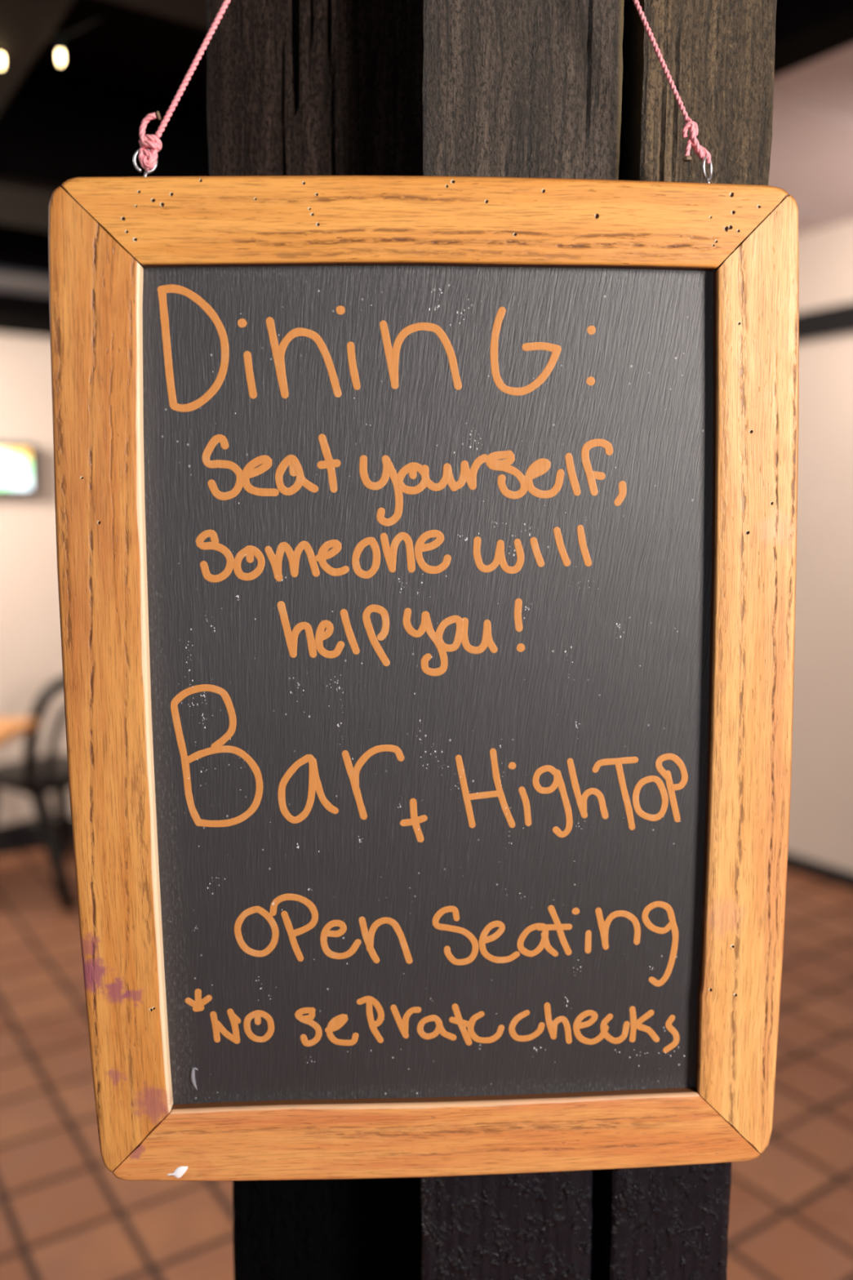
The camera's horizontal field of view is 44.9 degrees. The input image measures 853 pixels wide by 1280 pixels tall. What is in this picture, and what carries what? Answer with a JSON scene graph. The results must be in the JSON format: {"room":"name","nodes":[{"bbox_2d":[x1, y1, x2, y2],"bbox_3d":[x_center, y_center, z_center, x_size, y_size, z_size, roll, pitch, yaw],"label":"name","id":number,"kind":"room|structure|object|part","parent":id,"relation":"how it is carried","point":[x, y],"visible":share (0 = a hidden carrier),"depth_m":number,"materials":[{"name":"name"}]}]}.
{"room":"restaurant","nodes":[
{"label":"restaurant","id":0,"kind":"room"},
{"bbox_2d":[0,333,71,826],"bbox_3d":[-2.887,-0.323,4.000,8.100,2.850,0.120,-4,8,-34],"label":"wall","id":1,"kind":"structure","parent":0,"point":[31,655],"depth_m":4.66,"materials":[{"name":"beige paint"}]},
{"bbox_2d":[0,443,37,495],"bbox_3d":[-1.921,-0.747,4.501,0.410,0.222,0.057,-4,8,-34],"label":"wall screen","id":2,"kind":"object","parent":1,"relation":"attached to","point":[18,470],"visible":1,"depth_m":4.55,"materials":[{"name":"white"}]},
{"bbox_2d":[0,817,72,855],"bbox_3d":[-2.905,0.992,4.052,7.962,0.125,0.018,-4,8,-34],"label":"baseboard","id":3,"kind":"structure","parent":1,"relation":"attached to","point":[24,837],"depth_m":4.74,"materials":[{"name":"black paint"}]},
{"bbox_2d":[0,843,852,1279],"bbox_3d":[-0.619,1.459,0.672,8.021,0.051,8.231,-4,8,-34],"label":"floor","id":4,"kind":"structure","parent":0,"point":[64,1215],"depth_m":2.52,"materials":[{"name":"tile"}]},
{"bbox_2d":[0,718,37,745],"bbox_3d":[-1.865,0.696,3.892,0.700,0.750,0.340,0,6,0],"label":"dining table","id":5,"kind":"object","parent":4,"relation":"on","point":[11,729],"visible":1,"depth_m":3.87,"materials":[{"name":"brown wood"}]},
{"bbox_2d":[0,676,76,911],"bbox_3d":[-1.524,0.572,4.324,0.666,0.924,0.434,5,8,38],"label":"dining chair","id":6,"kind":"object","parent":4,"relation":"on","point":[34,776],"visible":0.44,"depth_m":4.13,"materials":[{"name":"black metal"}]},
{"bbox_3d":[-1.618,0.568,4.397,0.420,0.060,0.400,5,8,38],"label":"seat","id":7,"kind":"part","parent":6,"relation":"part of","materials":[{"name":"black metal"}]},
{"bbox_3d":[-1.485,0.826,4.102,0.298,0.468,0.088,5,8,38],"label":"leg","id":8,"kind":"part","parent":6,"relation":"part of","materials":[{"name":"black metal"}]},
{"bbox_3d":[-1.645,0.765,4.663,0.061,0.446,0.100,0,6,1],"label":"leg","id":9,"kind":"part","parent":6,"relation":"part of","materials":[{"name":"black metal"}]},
{"bbox_2d":[205,0,777,1279],"bbox_3d":[0.032,0.063,0.691,0.338,2.720,0.129,0,6,0],"label":"timber post","id":10,"kind":"object","parent":4,"relation":"on","point":[563,89],"visible":0.23,"depth_m":0.64,"materials":[{"name":"black wood"}]},
{"bbox_3d":[0.012,-0.559,0.562,0.008,0.007,0.057,0,6,0],"label":"nail","id":11,"kind":"object","parent":10,"relation":"attached to","visible":0},
{"bbox_2d":[137,0,711,170],"bbox_3d":[0.001,-0.405,0.544,0.308,0.312,0.026,0,6,-3],"label":"cord","id":12,"kind":"object","parent":11,"relation":"hanging from","point":[152,142],"visible":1,"depth_m":0.55,"materials":[{"name":"pink fabric"}]},
{"bbox_3d":[-0.066,-0.413,0.542,0.157,0.293,0.004,-1,6,-10],"label":"cord","id":13,"kind":"part","parent":12,"relation":"part of","materials":[{"name":"pink fabric"}]},
{"bbox_2d":[48,147,799,1181],"bbox_3d":[0.004,0.030,0.590,0.415,0.589,0.026,0,6,-3],"label":"chalkboard sign","id":14,"kind":"object","parent":12,"relation":"hanging from","point":[426,546],"visible":1,"depth_m":0.58,"materials":[{"name":"brown wood"}]},
{"bbox_3d":[-0.176,0.037,0.583,0.053,0.557,0.018,-1,7,-3],"label":"frame rail","id":15,"kind":"part","parent":14,"relation":"part of","materials":[{"name":"brown wood"}]},
{"bbox_3d":[0.002,-0.224,0.558,0.388,0.048,0.018,-1,7,-3],"label":"frame rail","id":16,"kind":"part","parent":14,"relation":"part of","materials":[{"name":"brown wood"}]},
{"bbox_3d":[0.004,0.036,0.592,0.331,0.493,0.005,-1,7,-2],"label":"slate panel","id":17,"kind":"part","parent":14,"relation":"part of","materials":[{"name":"black stone"}]},
{"bbox_3d":[0.008,0.297,0.624,0.390,0.049,0.018,-1,7,-3],"label":"frame rail","id":18,"kind":"part","parent":14,"relation":"part of","materials":[{"name":"brown wood"}]},
{"bbox_3d":[0.186,0.035,0.599,0.052,0.558,0.018,-1,7,-3],"label":"frame rail","id":19,"kind":"part","parent":14,"relation":"part of","materials":[{"name":"brown wood"}]},
{"bbox_3d":[0.077,-0.419,0.548,0.130,0.280,0.003,1,6,6],"label":"cord","id":20,"kind":"part","parent":12,"relation":"part of","materials":[{"name":"pink fabric"}]},
{"bbox_2d":[30,0,852,234],"bbox_3d":[-0.644,-1.307,0.436,7.980,0.100,8.080,-4,8,-34],"label":"ceiling","id":21,"kind":"structure","parent":0,"point":[811,153],"depth_m":2.84,"materials":[{"name":"white paint"}]},
{"bbox_2d":[0,222,48,296],"bbox_3d":[-3.335,-1.367,2.681,6.020,0.320,0.320,-4,8,-34],"label":"ceiling beam","id":22,"kind":"structure","parent":21,"relation":"attached to","point":[24,251],"depth_m":3.77,"materials":[{"name":"black wood"}]},
{"bbox_2d":[0,290,49,337],"bbox_3d":[-3.592,-1.375,3.064,6.020,0.390,0.440,-4,8,-34],"label":"ceiling beam","id":23,"kind":"structure","parent":21,"relation":"attached to","point":[26,314],"depth_m":4.18,"materials":[{"name":"black wood"}]},
{"bbox_2d":[47,16,102,64],"bbox_3d":[-0.633,-1.087,1.891,0.104,0.077,0.050,1,6,7],"label":"string lights","id":24,"kind":"object","parent":21,"relation":"on","point":[60,44],"depth_m":1.89,"materials":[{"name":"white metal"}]},
{"bbox_3d":[-0.672,-1.069,1.893,0.008,0.025,0.008,0,6,0],"label":"bulb","id":25,"kind":"part","parent":24,"relation":"part of","materials":[{"name":"white glass"}]},
{"bbox_2d":[0,65,208,230],"bbox_3d":[-2.776,-1.275,1.857,6.020,0.320,0.400,-4,8,-34],"label":"ceiling beam","id":26,"kind":"structure","parent":21,"relation":"attached to","point":[56,127],"depth_m":2.85,"materials":[{"name":"black wood"}]},
{"bbox_2d":[0,0,73,110],"bbox_3d":[-1.251,-1.155,2.420,0.300,0.035,2.500,-4,8,-34],"label":"ceiling","id":27,"kind":"structure","parent":26,"relation":"attached to","point":[25,25],"depth_m":1.81,"materials":[{"name":"brown wood"}]},
{"bbox_2d":[0,51,4,68],"bbox_3d":[-0.773,-1.064,1.911,0.008,0.028,0.050,1,6,7],"label":"string lights","id":28,"kind":"object","parent":27,"relation":"on","point":[2,53],"depth_m":1.89,"materials":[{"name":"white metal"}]},
{"bbox_3d":[-0.782,-1.063,1.893,0.008,0.025,0.008,0,6,0],"label":"bulb","id":29,"kind":"part","parent":28,"relation":"part of","materials":[{"name":"white glass"}]},
{"bbox_2d":[109,0,206,27],"bbox_3d":[-1.934,-1.136,0.617,6.020,0.320,0.390,-4,8,-34],"label":"ceiling beam","id":30,"kind":"structure","parent":21,"relation":"attached to","point":[192,11],"depth_m":1.81,"materials":[{"name":"black wood"}]},
{"bbox_2d":[774,0,852,77],"bbox_3d":[0.989,-1.241,1.552,0.120,0.320,8.080,-4,8,-34],"label":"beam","id":31,"kind":"structure","parent":21,"relation":"attached to","point":[807,31],"depth_m":1.92,"materials":[{"name":"black wood"}]},
{"bbox_2d":[788,219,852,872],"bbox_3d":[2.714,-0.193,2.840,0.120,2.850,8.080,-4,8,-34],"label":"wall","id":32,"kind":"structure","parent":0,"point":[821,818],"depth_m":4.29,"materials":[{"name":"beige paint"}]},
{"bbox_2d":[787,853,852,889],"bbox_3d":[2.657,1.146,2.951,0.018,0.065,8.080,-4,8,-34],"label":"baseboard","id":33,"kind":"structure","parent":32,"relation":"attached to","point":[834,875],"depth_m":4.38,"materials":[{"name":"black paint"}]},
{"bbox_2d":[799,302,852,341],"bbox_3d":[2.652,-1.126,2.693,0.030,0.113,8.080,-4,8,-34],"label":"trim","id":34,"kind":"structure","parent":32,"relation":"attached to","point":[835,320],"depth_m":4.18,"materials":[{"name":"black paint"}]}
]}

